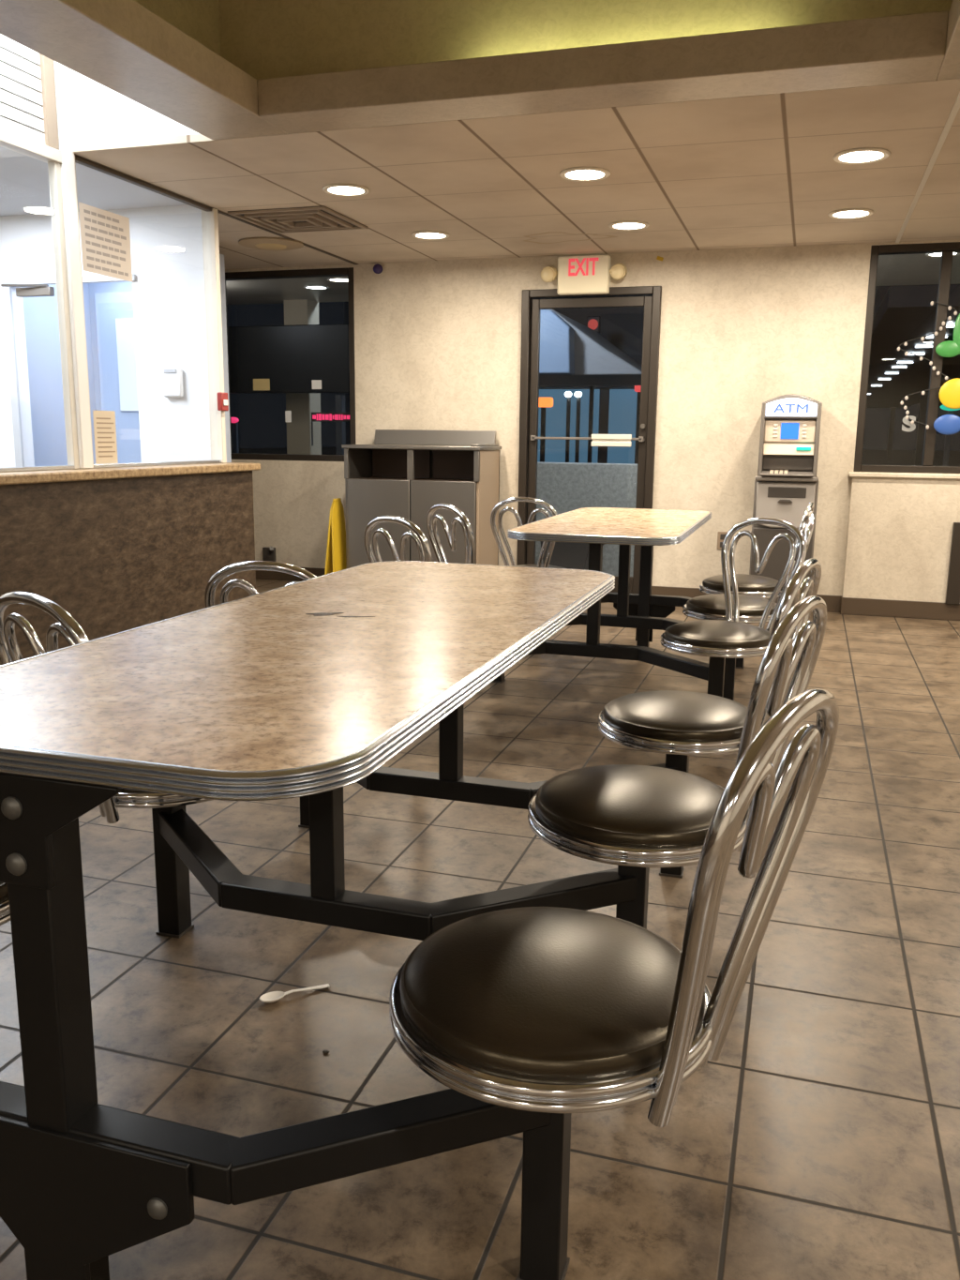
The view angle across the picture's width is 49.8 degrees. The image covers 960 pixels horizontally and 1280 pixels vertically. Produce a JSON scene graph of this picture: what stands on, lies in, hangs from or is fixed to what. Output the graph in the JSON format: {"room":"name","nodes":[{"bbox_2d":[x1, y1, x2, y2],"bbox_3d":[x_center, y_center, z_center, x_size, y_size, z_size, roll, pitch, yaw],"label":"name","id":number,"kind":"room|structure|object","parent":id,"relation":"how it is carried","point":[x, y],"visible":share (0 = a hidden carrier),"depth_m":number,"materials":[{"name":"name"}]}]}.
{"room":"eatery","nodes":[
{"label":"eatery","id":0,"kind":"room"},
{"bbox_2d":[0,205,210,466],"bbox_3d":[-2.482,-1.321,6.197,2.065,2.365,0.100,4,12,17],"label":"wall","id":1,"kind":"structure","parent":0,"point":[166,242],"depth_m":5.88,"materials":[{"name":"white paint"}]},
{"bbox_2d":[0,284,54,297],"bbox_3d":[-2.608,-2.024,5.995,0.295,0.061,0.096,1,11,3],"label":"door closer","id":2,"kind":"object","parent":1,"relation":"in","point":[27,290],"depth_m":5.96,"materials":[{"name":"grey metal"}]},
{"bbox_2d":[1,273,135,466],"bbox_3d":[-2.385,-1.115,6.142,0.910,1.985,0.020,4,12,17],"label":"trim","id":3,"kind":"structure","parent":1,"relation":"attached to","point":[7,291],"depth_m":6.14,"materials":[{"name":"grey"}]},
{"bbox_2d":[162,368,183,397],"bbox_3d":[-1.740,-1.456,5.857,0.120,0.160,0.040,4,12,17],"label":"dispenser","id":4,"kind":"object","parent":1,"relation":"attached to","point":[173,378],"visible":1,"depth_m":5.84,"materials":[{"name":"white plastic"}]},
{"bbox_2d":[21,253,231,466],"bbox_3d":[-2.295,-1.343,6.640,1.060,2.240,0.850,4,12,17],"label":"wall","id":5,"kind":"structure","parent":0,"point":[41,324],"depth_m":6.68,"materials":[{"name":"blue"}]},
{"bbox_2d":[94,291,141,463],"bbox_3d":[-2.189,-1.290,6.930,0.840,2.015,0.152,4,12,17],"label":"door","id":6,"kind":"structure","parent":5,"relation":"in","point":[114,313],"depth_m":6.93,"materials":[{"name":"blue"}]},
{"bbox_2d":[0,578,959,1279],"bbox_3d":[-0.743,0.790,2.041,8.100,0.120,11.490,4,12,17],"label":"floor","id":7,"kind":"structure","parent":0,"point":[821,1141],"depth_m":2.03,"materials":[{"name":"tile"}]},
{"bbox_2d":[0,462,260,665],"bbox_3d":[-2.887,0.302,1.634,0.380,0.947,9.580,4,12,17],"label":"counter","id":8,"kind":"object","parent":7,"relation":"on","point":[118,549],"depth_m":4.86,"materials":[{"name":"brown laminate"}]},
{"bbox_2d":[0,60,226,472],"bbox_3d":[-2.873,-1.085,1.277,0.085,1.912,9.425,4,12,17],"label":"window frame","id":9,"kind":"structure","parent":8,"relation":"on","point":[61,162],"depth_m":4.61,"materials":[{"name":"white"}]},
{"bbox_2d":[0,33,59,150],"bbox_3d":[-2.698,-1.853,1.675,0.060,0.570,5.795,4,12,17],"label":"louvered panel","id":10,"kind":"object","parent":9,"relation":"attached to","point":[27,86],"visible":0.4,"depth_m":4.26,"materials":[{"name":"white paint"}]},
{"bbox_2d":[78,201,132,282],"bbox_3d":[-1.729,-1.836,4.788,0.002,0.290,0.360,4,12,17],"label":"posted notice","id":11,"kind":"object","parent":9,"relation":"attached to","point":[105,235],"visible":1,"depth_m":4.78,"materials":[{"name":"beige paper"}]},
{"bbox_2d":[92,410,118,464],"bbox_3d":[-1.766,-0.956,4.875,0.002,0.245,0.160,4,12,17],"label":"menu sheet","id":12,"kind":"object","parent":9,"relation":"on","point":[104,421],"visible":1,"depth_m":4.87,"materials":[{"name":"beige paper"}]},
{"bbox_2d":[216,391,228,410],"bbox_3d":[-1.427,-1.325,5.749,0.036,0.100,0.075,4,12,17],"label":"fire alarm","id":13,"kind":"object","parent":9,"relation":"attached to","point":[222,398],"visible":1,"depth_m":5.72,"materials":[{"name":"red plastic"}]},
{"bbox_2d":[217,210,357,264],"bbox_3d":[-1.167,-2.506,6.490,0.024,0.004,1.890,4,12,17],"label":"trim","id":14,"kind":"structure","parent":9,"relation":"attached to","point":[219,212],"depth_m":6.27,"materials":[{"name":"brown"}]},
{"bbox_2d":[0,462,260,484],"bbox_3d":[-2.882,-0.141,1.546,0.380,0.042,9.580,4,12,17],"label":"countertop","id":15,"kind":"structure","parent":8,"relation":"on","point":[96,474],"depth_m":4.75,"materials":[{"name":"beige laminate"}]},
{"bbox_2d":[259,983,330,1003],"bbox_3d":[-0.375,0.715,2.096,0.146,0.012,0.033,-5,13,-28],"label":"plastic spoon","id":16,"kind":"object","parent":7,"relation":"on","point":[274,996],"visible":1,"depth_m":2.09,"materials":[{"name":"white plastic"}]},
{"bbox_2d":[259,991,285,1003],"bbox_3d":[-0.416,0.719,2.074,0.052,0.012,0.033,-5,13,-28],"label":"bowl","id":17,"kind":"object","parent":16,"relation":"on","point":[274,996],"depth_m":2.08,"materials":[{"name":"white plastic"}]},
{"bbox_2d":[324,497,346,574],"bbox_3d":[-1.007,-0.654,7.264,0.097,0.675,0.280,4,12,17],"label":"sign","id":18,"kind":"object","parent":7,"relation":"on","point":[336,560],"visible":0.83,"depth_m":7.21,"materials":[{"name":"yellow plastic"}]},
{"bbox_2d":[0,560,689,1279],"bbox_3d":[-0.228,0.339,2.041,1.150,0.776,1.786,4,12,17],"label":"table","id":19,"kind":"object","parent":7,"relation":"on","point":[258,697],"visible":0.87,"depth_m":1.31,"materials":[{"name":"laminate"}]},
{"bbox_2d":[0,881,10,925],"bbox_3d":[-0.946,0.193,1.611,0.514,0.501,0.415,4,12,17],"label":"seat","id":20,"kind":"object","parent":19,"relation":"on","point":[5,915],"visible":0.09,"depth_m":1.56,"materials":[{"name":"silver metal"}]},
{"bbox_2d":[0,881,8,901],"bbox_3d":[-0.900,0.353,1.628,0.388,0.058,0.388,4,12,17],"label":"cushion","id":21,"kind":"object","parent":20,"relation":"on","point":[4,893],"depth_m":1.56,"materials":[{"name":"black leather"}]},
{"bbox_2d":[0,591,210,823],"bbox_3d":[-0.721,0.106,2.215,0.416,0.476,0.514,9,14,36],"label":"seat","id":22,"kind":"object","parent":19,"relation":"on","point":[67,626],"visible":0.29,"depth_m":2.05,"materials":[{"name":"silver metal"}]},
{"bbox_2d":[121,788,144,791],"bbox_3d":[-0.693,0.248,2.283,0.388,0.056,0.388,9,14,36],"label":"cushion","id":23,"kind":"object","parent":22,"relation":"on","point":[124,790],"depth_m":2.10,"materials":[{"name":"black leather"}]},
{"bbox_2d":[204,560,316,608],"bbox_3d":[-0.492,-0.012,2.858,0.415,0.471,0.514,3,11,11],"label":"seat","id":24,"kind":"object","parent":19,"relation":"on","point":[216,579],"visible":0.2,"depth_m":2.60,"materials":[{"name":"silver metal"}]},
{"bbox_2d":[305,612,344,616],"bbox_3d":[-0.301,-0.051,2.015,0.075,0.001,0.034,-3,12,-17],"label":"spill","id":25,"kind":"object","parent":19,"relation":"on","point":[316,613],"visible":1,"depth_m":2.02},
{"bbox_2d":[340,616,375,617],"bbox_3d":[-0.239,-0.045,1.990,0.075,0.001,0.013,0,11,-3],"label":"spill","id":26,"kind":"object","parent":19,"relation":"on","point":[340,616],"visible":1,"depth_m":1.99,"materials":[{"name":"brown"}]},
{"bbox_2d":[389,688,839,1127],"bbox_3d":[0.134,0.273,1.266,0.514,0.501,0.415,8,13,34],"label":"seat","id":27,"kind":"object","parent":19,"relation":"on","point":[535,1009],"visible":1,"depth_m":1.20,"materials":[{"name":"black leather"}]},
{"bbox_2d":[399,906,706,1080],"bbox_3d":[0.092,0.424,1.324,0.388,0.058,0.388,8,13,34],"label":"cushion","id":28,"kind":"object","parent":27,"relation":"on","point":[527,993],"depth_m":1.23,"materials":[{"name":"black leather"}]},
{"bbox_2d":[527,595,828,867],"bbox_3d":[0.344,0.146,1.919,0.514,0.501,0.415,7,13,31],"label":"seat","id":29,"kind":"object","parent":19,"relation":"on","point":[626,815],"visible":0.76,"depth_m":1.84,"materials":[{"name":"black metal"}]},
{"bbox_2d":[535,764,724,847],"bbox_3d":[0.300,0.298,1.975,0.388,0.058,0.388,7,13,31],"label":"cushion","id":30,"kind":"object","parent":29,"relation":"on","point":[613,805],"depth_m":1.88,"materials":[{"name":"black leather"}]},
{"bbox_2d":[597,557,821,755],"bbox_3d":[0.553,0.028,2.574,0.514,0.493,0.415,7,13,28],"label":"seat","id":31,"kind":"object","parent":19,"relation":"on","point":[673,722],"visible":0.64,"depth_m":2.49,"materials":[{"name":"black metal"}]},
{"bbox_2d":[602,690,747,740],"bbox_3d":[0.508,0.177,2.627,0.388,0.058,0.388,7,13,28],"label":"cushion","id":32,"kind":"object","parent":31,"relation":"on","point":[660,715],"depth_m":2.52,"materials":[{"name":"black leather"}]},
{"bbox_2d":[341,429,501,568],"bbox_3d":[-0.402,-0.886,7.247,0.994,1.150,0.515,4,12,17],"label":"cabinet","id":33,"kind":"object","parent":7,"relation":"on","point":[405,473],"visible":0.75,"depth_m":7.10,"materials":[{"name":"grey metal"}]},
{"bbox_2d":[341,443,501,450],"bbox_3d":[-0.397,-1.342,7.157,0.994,0.040,0.515,4,12,17],"label":"countertop","id":34,"kind":"structure","parent":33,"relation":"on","point":[376,446],"depth_m":6.99,"materials":[{"name":"silver metal"}]},
{"bbox_2d":[491,507,744,700],"bbox_3d":[0.627,-0.170,4.716,1.150,0.754,1.820,4,12,17],"label":"table","id":35,"kind":"object","parent":7,"relation":"on","point":[644,611],"visible":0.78,"depth_m":4.38,"materials":[{"name":"laminate"}]},
{"bbox_2d":[364,515,432,562],"bbox_3d":[-0.157,-0.249,3.991,0.415,0.483,0.514,11,15,42],"label":"seat","id":36,"kind":"object","parent":35,"relation":"on","point":[418,536],"visible":0.3,"depth_m":3.79,"materials":[{"name":"silver metal"}]},
{"bbox_2d":[426,503,474,563],"bbox_3d":[0.046,-0.378,4.654,0.514,0.483,0.415,-7,14,-34],"label":"seat","id":37,"kind":"object","parent":35,"relation":"on","point":[431,524],"visible":0.38,"depth_m":4.51,"materials":[{"name":"silver metal"}]},
{"bbox_2d":[490,496,564,568],"bbox_3d":[0.282,-0.502,5.291,0.415,0.483,0.514,4,12,17],"label":"seat","id":38,"kind":"object","parent":35,"relation":"on","point":[498,505],"visible":0.39,"depth_m":5.08,"materials":[{"name":"silver metal"}]},
{"bbox_2d":[516,564,564,568],"bbox_3d":[0.295,-0.359,5.367,0.388,0.056,0.388,4,12,17],"label":"cushion","id":39,"kind":"object","parent":38,"relation":"on","point":[532,565],"depth_m":5.36,"materials":[{"name":"black leather"}]},
{"bbox_2d":[661,517,806,658],"bbox_3d":[0.904,-0.190,3.756,0.514,0.483,0.415,-10,16,-44],"label":"seat","id":40,"kind":"object","parent":35,"relation":"on","point":[728,639],"visible":0.93,"depth_m":3.76,"materials":[{"name":"silver metal"}]},
{"bbox_2d":[664,619,770,647],"bbox_3d":[0.868,-0.033,3.752,0.388,0.056,0.388,-10,16,-44],"label":"cushion","id":41,"kind":"object","parent":40,"relation":"on","point":[702,633],"depth_m":3.65,"materials":[{"name":"black leather"}]},
{"bbox_2d":[682,511,814,623],"bbox_3d":[1.127,-0.309,4.367,0.514,0.483,0.415,3,12,13],"label":"seat","id":42,"kind":"object","parent":35,"relation":"on","point":[707,607],"visible":0.59,"depth_m":4.28,"materials":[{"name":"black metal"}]},
{"bbox_2d":[686,593,776,615],"bbox_3d":[1.077,-0.160,4.408,0.388,0.056,0.388,3,12,13],"label":"cushion","id":43,"kind":"object","parent":42,"relation":"on","point":[707,604],"depth_m":4.30,"materials":[{"name":"black leather"}]},
{"bbox_2d":[699,501,814,602],"bbox_3d":[1.335,-0.435,5.016,0.514,0.483,0.415,5,12,21],"label":"seat","id":44,"kind":"object","parent":35,"relation":"on","point":[760,586],"visible":0.41,"depth_m":4.93,"materials":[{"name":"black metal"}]},
{"bbox_2d":[702,573,779,591],"bbox_3d":[1.287,-0.288,5.064,0.388,0.056,0.388,5,12,21],"label":"cushion","id":45,"kind":"object","parent":44,"relation":"on","point":[745,582],"depth_m":4.95,"materials":[{"name":"black leather"}]},
{"bbox_2d":[749,393,822,603],"bbox_3d":[1.930,-0.839,6.539,0.380,1.385,0.450,4,12,17],"label":"machine","id":46,"kind":"object","parent":7,"relation":"on","point":[787,480],"visible":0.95,"depth_m":6.34,"materials":[{"name":"grey metal"}]},
{"bbox_2d":[760,469,813,476],"bbox_3d":[1.882,-1.021,6.338,0.310,0.030,0.110,4,12,17],"label":"shelf","id":47,"kind":"object","parent":46,"relation":"attached to","point":[763,473],"depth_m":6.32,"materials":[{"name":"grey"}]},
{"bbox_2d":[0,0,959,269],"bbox_3d":[-0.736,-1.935,1.423,8.100,0.855,11.330,4,12,17],"label":"ceiling","id":48,"kind":"structure","parent":0,"point":[749,172],"depth_m":4.47,"materials":[{"name":"paint"}]},
{"bbox_2d":[238,237,303,250],"bbox_3d":[-1.328,-2.510,6.579,0.410,0.033,0.410,4,12,17],"label":"ceiling speaker","id":49,"kind":"object","parent":48,"relation":"attached to","point":[258,243],"visible":1,"depth_m":6.50,"materials":[{"name":"beige"}]},
{"bbox_2d":[227,205,367,233],"bbox_3d":[-1.018,-2.365,5.845,0.580,0.025,0.580,4,12,17],"label":"ceiling vent","id":50,"kind":"object","parent":48,"relation":"in","point":[308,218],"visible":1,"depth_m":5.78,"materials":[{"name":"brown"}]},
{"bbox_2d":[322,183,369,195],"bbox_3d":[-0.662,-2.222,5.108,0.232,0.011,0.232,4,12,17],"label":"recessed light","id":51,"kind":"object","parent":48,"relation":"in","point":[338,189],"visible":1,"depth_m":5.09,"materials":[{"name":"beige glass"}]},
{"bbox_2d":[411,230,450,240],"bbox_3d":[-0.299,-2.443,6.241,0.232,0.011,0.232,4,12,17],"label":"recessed light","id":52,"kind":"object","parent":48,"relation":"in","point":[422,234],"visible":1,"depth_m":6.21,"materials":[{"name":"beige"}]},
{"bbox_2d":[0,0,959,139],"bbox_3d":[-0.556,-1.492,1.067,3.010,0.130,5.910,4,12,17],"label":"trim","id":53,"kind":"structure","parent":48,"relation":"attached to","point":[122,46],"depth_m":3.54,"materials":[{"name":"paint"}]},
{"bbox_2d":[523,231,618,243],"bbox_3d":[0.506,-2.446,6.272,0.578,0.001,0.347,8,13,33],"label":"water stain","id":54,"kind":"object","parent":48,"relation":"attached to","point":[529,235],"visible":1,"depth_m":6.28,"materials":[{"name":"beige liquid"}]},
{"bbox_2d":[559,166,610,181],"bbox_3d":[0.482,-2.138,4.747,0.232,0.011,0.232,4,12,17],"label":"recessed light","id":55,"kind":"object","parent":48,"relation":"in","point":[579,173],"visible":1,"depth_m":4.73,"materials":[{"name":"beige"}]},
{"bbox_2d":[608,220,649,230],"bbox_3d":[0.848,-2.360,5.890,0.232,0.011,0.232,4,12,17],"label":"recessed light","id":56,"kind":"object","parent":48,"relation":"in","point":[627,225],"visible":1,"depth_m":5.87,"materials":[{"name":"beige glass"}]},
{"bbox_2d":[828,208,873,219],"bbox_3d":[1.979,-2.272,5.513,0.232,0.011,0.232,4,12,17],"label":"recessed light","id":57,"kind":"object","parent":48,"relation":"in","point":[850,213],"visible":1,"depth_m":5.49,"materials":[{"name":"beige glass"}]},
{"bbox_2d":[832,147,890,164],"bbox_3d":[1.619,-2.054,4.389,0.232,0.011,0.232,4,12,17],"label":"recessed light","id":58,"kind":"object","parent":48,"relation":"in","point":[868,155],"visible":1,"depth_m":4.37,"materials":[{"name":"beige glass"}]},
{"bbox_2d":[895,91,959,242],"bbox_3d":[2.091,-2.151,4.887,0.022,0.006,3.070,4,12,17],"label":"trim","id":59,"kind":"structure","parent":48,"relation":"attached to","point":[956,106],"depth_m":4.46,"materials":[{"name":"white metal"}]},
{"bbox_2d":[225,239,959,595],"bbox_3d":[0.974,-1.874,7.023,8.100,3.205,0.160,4,12,17],"label":"wall","id":60,"kind":"structure","parent":0,"point":[438,343],"depth_m":6.92,"materials":[{"name":"beige paint"}]},
{"bbox_2d":[262,546,276,561],"bbox_3d":[-1.629,-0.662,7.962,0.113,0.124,0.081,4,12,17],"label":"wall outlet","id":61,"kind":"object","parent":60,"relation":"attached to","point":[268,553],"visible":0.84,"depth_m":7.97,"materials":[{"name":"grey plastic"}]},
{"bbox_2d":[225,267,355,461],"bbox_3d":[-1.436,-2.038,7.725,1.130,1.370,0.090,4,12,17],"label":"window","id":62,"kind":"structure","parent":60,"relation":"in","point":[345,271],"depth_m":7.59,"materials":[{"name":"brown metal"}]},
{"bbox_2d":[253,378,270,390],"bbox_3d":[-1.652,-1.930,7.814,0.140,0.085,0.001,4,12,17],"label":"note","id":63,"kind":"object","parent":62,"relation":"attached to","point":[258,384],"visible":1,"depth_m":7.81,"materials":[{"name":"beige paper"}]},
{"bbox_2d":[285,410,291,421],"bbox_3d":[-1.445,-1.685,7.795,0.050,0.085,0.001,4,12,17],"label":"note","id":64,"kind":"object","parent":62,"relation":"attached to","point":[288,414],"visible":1,"depth_m":7.79,"materials":[{"name":"white paper"}]},
{"bbox_2d":[311,379,321,389],"bbox_3d":[-1.214,-1.897,7.680,0.080,0.065,0.001,4,12,17],"label":"note","id":65,"kind":"object","parent":62,"relation":"attached to","point":[316,384],"visible":1,"depth_m":7.68,"materials":[{"name":"white paper"}]},
{"bbox_2d":[373,263,384,274],"bbox_3d":[-0.721,-2.621,7.303,0.072,0.070,0.072,4,12,17],"label":"security camera","id":66,"kind":"object","parent":60,"relation":"attached to","point":[379,269],"visible":1,"depth_m":7.28,"materials":[{"name":"black plastic"}]},
{"bbox_2d":[374,429,496,445],"bbox_3d":[-0.326,-1.442,7.366,0.910,0.105,0.044,4,12,17],"label":"backsplash","id":67,"kind":"structure","parent":60,"relation":"attached to","point":[382,436],"depth_m":7.35,"materials":[{"name":"silver metal"}]},
{"bbox_2d":[541,255,627,295],"bbox_3d":[0.686,-2.421,6.862,0.570,0.240,0.110,4,12,17],"label":"exit sign","id":68,"kind":"object","parent":60,"relation":"attached to","point":[577,275],"visible":1,"depth_m":6.84,"materials":[{"name":"beige plastic"}]},
{"bbox_2d":[516,286,662,593],"bbox_3d":[0.743,-1.334,7.157,0.945,2.090,0.165,4,12,17],"label":"door","id":69,"kind":"structure","parent":60,"relation":"in","point":[533,301],"depth_m":7.04,"materials":[{"name":"brown metal"}]},
{"bbox_2d":[225,253,959,304],"bbox_3d":[1.165,-2.857,7.929,9.200,0.115,2.009,4,12,17],"label":"window blind","id":70,"kind":"structure","parent":60,"relation":"attached to","point":[894,269],"depth_m":8.47,"materials":[{"name":"paint"}]},
{"bbox_2d":[303,285,329,289],"bbox_3d":[-1.389,-2.987,8.769,0.210,0.010,0.210,4,12,17],"label":"light","id":71,"kind":"object","parent":70,"relation":"attached to","point":[309,287],"visible":1,"depth_m":8.74,"materials":[{"name":"beige"}]},
{"bbox_2d":[327,277,347,282],"bbox_3d":[-1.125,-2.895,8.318,0.210,0.010,0.210,4,12,17],"label":"light","id":72,"kind":"object","parent":70,"relation":"attached to","point":[333,279],"visible":0.81,"depth_m":8.29,"materials":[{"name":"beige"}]},
{"bbox_2d":[925,252,959,257],"bbox_3d":[3.067,-2.556,6.850,0.210,0.010,0.210,4,12,17],"label":"light","id":73,"kind":"object","parent":70,"relation":"attached to","point":[937,255],"visible":0.44,"depth_m":6.87,"materials":[{"name":"beige"}]},
{"bbox_2d":[256,567,959,620],"bbox_3d":[0.921,-0.335,7.214,8.100,0.110,0.074,4,12,17],"label":"baseboard","id":74,"kind":"structure","parent":60,"relation":"attached to","point":[888,608],"depth_m":6.70,"materials":[{"name":"brown"}]},
{"bbox_2d":[656,256,663,261],"bbox_3d":[1.175,-2.489,6.749,0.048,0.035,0.006,4,12,17],"label":"tag","id":75,"kind":"object","parent":60,"relation":"attached to","point":[658,258],"visible":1,"depth_m":6.75,"materials":[{"name":"orange plastic"}]},
{"bbox_2d":[716,531,729,549],"bbox_3d":[1.636,-0.667,6.953,0.080,0.120,0.012,4,12,17],"label":"wall outlet","id":76,"kind":"object","parent":60,"relation":"attached to","point":[721,535],"visible":0.62,"depth_m":6.95,"materials":[{"name":"beige plastic"}]},
{"bbox_2d":[720,534,726,547],"bbox_3d":[1.635,-0.666,6.949,0.040,0.090,0.004,4,12,17],"label":"socket","id":77,"kind":"object","parent":76,"relation":"attached to","point":[722,536],"depth_m":6.95,"materials":[{"name":"brown plastic"}]},
{"bbox_2d":[853,241,959,473],"bbox_3d":[3.455,-1.689,6.227,2.175,1.377,0.090,4,12,17],"label":"window","id":78,"kind":"structure","parent":60,"relation":"in","point":[947,249],"depth_m":6.43,"materials":[{"name":"brown metal"}]},
{"bbox_2d":[902,415,916,431],"bbox_3d":[2.709,-1.366,6.527,0.081,0.100,0.002,4,12,17],"label":"decal","id":79,"kind":"object","parent":78,"relation":"attached to","point":[906,421],"visible":1,"depth_m":6.53,"materials":[{"name":"grey"}]},
{"bbox_2d":[897,301,957,429],"bbox_3d":[2.747,-1.693,6.386,0.339,0.768,0.048,4,12,17],"label":"string lights","id":80,"kind":"object","parent":78,"relation":"hanging from","point":[949,318],"visible":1,"depth_m":6.38,"materials":[{"name":"white plastic"}]},
{"bbox_2d":[938,377,959,408],"bbox_3d":[2.915,-1.508,6.329,0.196,0.184,0.030,4,12,17],"label":"decoration","id":81,"kind":"object","parent":80,"relation":"hanging from","point":[949,394],"visible":1,"depth_m":6.33,"materials":[{"name":"yellow plastic"}]},
{"bbox_2d":[933,414,959,435],"bbox_3d":[2.889,-1.328,6.372,0.170,0.124,0.030,4,12,17],"label":"decoration","id":82,"kind":"object","parent":78,"relation":"hanging from","point":[946,424],"visible":1,"depth_m":6.36,"materials":[{"name":"blue plastic"}]},
{"bbox_2d":[935,313,959,357],"bbox_3d":[2.876,-1.856,6.273,0.190,0.275,0.030,4,12,17],"label":"decoration","id":83,"kind":"object","parent":78,"relation":"hanging from","point":[948,348],"visible":1,"depth_m":6.28,"materials":[{"name":"green plastic"}]},
{"bbox_2d":[843,477,959,602],"bbox_3d":[3.585,-0.525,6.332,2.530,0.885,0.060,4,12,17],"label":"wall","id":84,"kind":"structure","parent":0,"point":[900,530],"depth_m":6.57,"materials":[{"name":"beige paint"}]},
{"bbox_2d":[848,471,959,479],"bbox_3d":[3.577,-0.972,6.245,2.555,0.027,0.105,4,12,17],"label":"trim","id":85,"kind":"structure","parent":84,"relation":"attached to","point":[852,474],"depth_m":6.47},
{"bbox_2d":[945,522,959,604],"bbox_3d":[2.987,-0.479,6.479,0.080,0.515,0.040,4,12,17],"label":"trim","id":86,"kind":"structure","parent":84,"relation":"attached to","point":[953,594],"depth_m":6.47,"materials":[{"name":"brown wood"}]},
{"label":"outside","id":87,"kind":"structure","parent":0,"visible":0},
{"bbox_2d":[232,446,959,466],"bbox_3d":[30.099,-10.632,61.601,100.000,0.120,122.710,4,12,17],"label":"ground","id":88,"kind":"structure","parent":87,"point":[874,457],"depth_m":67.30,"materials":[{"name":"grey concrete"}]},
{"bbox_2d":[230,417,239,452],"bbox_3d":[-2.905,-1.972,12.308,0.140,1.335,0.090,4,12,17],"label":"tail light","id":89,"kind":"object","parent":88,"relation":"on","point":[234,420],"visible":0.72,"depth_m":12.23,"materials":[{"name":"pink"}]},
{"bbox_2d":[227,323,349,454],"bbox_3d":[-1.904,-1.843,9.701,1.550,2.120,0.120,4,12,17],"label":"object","id":90,"kind":"object","parent":88,"relation":"on","point":[292,356],"visible":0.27,"depth_m":9.45,"materials":[{"name":"black paint"}]},
{"bbox_2d":[283,299,321,454],"bbox_3d":[-1.692,-2.528,9.874,0.320,3.400,0.320,4,12,17],"label":"post","id":91,"kind":"object","parent":88,"relation":"on","point":[303,311],"visible":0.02,"depth_m":9.82,"materials":[{"name":"beige"}]},
{"bbox_2d":[344,301,644,463],"bbox_3d":[2.514,-5.369,21.510,9.900,4.540,4.250,4,12,17],"label":"building","id":92,"kind":"structure","parent":88,"relation":"on","point":[614,406],"depth_m":19.71,"materials":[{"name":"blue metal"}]},
{"bbox_2d":[538,397,553,462],"bbox_3d":[1.100,-3.331,18.157,0.340,1.815,0.080,4,12,17],"label":"glowing sign","id":93,"kind":"object","parent":88,"relation":"on","point":[544,402],"visible":0.56,"depth_m":18.04,"materials":[{"name":"orange"}]},
{"bbox_2d":[540,541,588,570],"bbox_3d":[0.720,-0.663,8.397,0.460,0.370,0.320,4,12,17],"label":"panel","id":94,"kind":"object","parent":88,"relation":"on","point":[569,555],"visible":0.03,"depth_m":8.25,"materials":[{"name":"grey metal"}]},
{"bbox_2d":[564,391,572,462],"bbox_3d":[1.518,-3.355,18.045,0.130,1.915,0.130,4,12,17],"label":"street lamp","id":95,"kind":"object","parent":88,"relation":"on","point":[567,394],"visible":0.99,"depth_m":17.98,"materials":[{"name":"white"}]},
{"bbox_2d":[574,391,582,462],"bbox_3d":[1.685,-3.343,17.994,0.130,1.915,0.130,4,12,17],"label":"street lamp","id":96,"kind":"object","parent":88,"relation":"on","point":[578,394],"visible":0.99,"depth_m":17.94,"materials":[{"name":"white"}]},
{"bbox_2d":[535,462,637,576],"bbox_3d":[1.163,-0.993,8.618,2.550,0.940,0.200,4,12,17],"label":"wall","id":97,"kind":"structure","parent":88,"relation":"on","point":[566,487],"depth_m":8.56,"materials":[{"name":"grey paint"}]},
{"bbox_2d":[539,309,641,385],"bbox_3d":[0.947,-2.892,13.710,2.804,2.680,2.900,4,12,17],"label":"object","id":98,"kind":"object","parent":88,"relation":"on","point":[572,353],"visible":0.45,"depth_m":12.25,"materials":[{"name":"grey"}]},
{"bbox_2d":[587,316,601,463],"bbox_3d":[1.896,-3.902,17.679,0.220,3.140,0.130,4,12,17],"label":"traffic light","id":99,"kind":"object","parent":88,"relation":"on","point":[594,323],"visible":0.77,"depth_m":17.63,"materials":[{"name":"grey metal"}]},
{"bbox_2d":[634,385,641,464],"bbox_3d":[2.695,-3.366,17.640,0.190,2.120,0.080,4,12,17],"label":"glowing sign","id":100,"kind":"object","parent":88,"relation":"on","point":[637,387],"visible":0.29,"depth_m":17.55,"materials":[{"name":"red"}]},
{"bbox_2d":[866,284,959,465],"bbox_3d":[15.107,-7.724,37.444,4.100,3.240,50.000,4,12,17],"label":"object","id":101,"kind":"object","parent":88,"relation":"on","point":[915,346],"depth_m":21.60,"materials":[{"name":"white"}]},
{"bbox_2d":[940,404,959,466],"bbox_3d":[6.140,-2.278,13.636,0.280,1.650,0.150,4,12,17],"label":"signal","id":102,"kind":"object","parent":88,"relation":"on","point":[950,411],"visible":0.47,"depth_m":13.59,"materials":[{"name":"teal"}]},
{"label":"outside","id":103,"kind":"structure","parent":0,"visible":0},
{"bbox_2d":[311,412,349,445],"bbox_3d":[-1.085,-1.627,7.984,0.464,0.255,0.044,4,12,17],"label":"led sign","id":104,"kind":"object","parent":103,"point":[315,416],"visible":0.7,"depth_m":7.97,"materials":[{"name":"pink plastic"}]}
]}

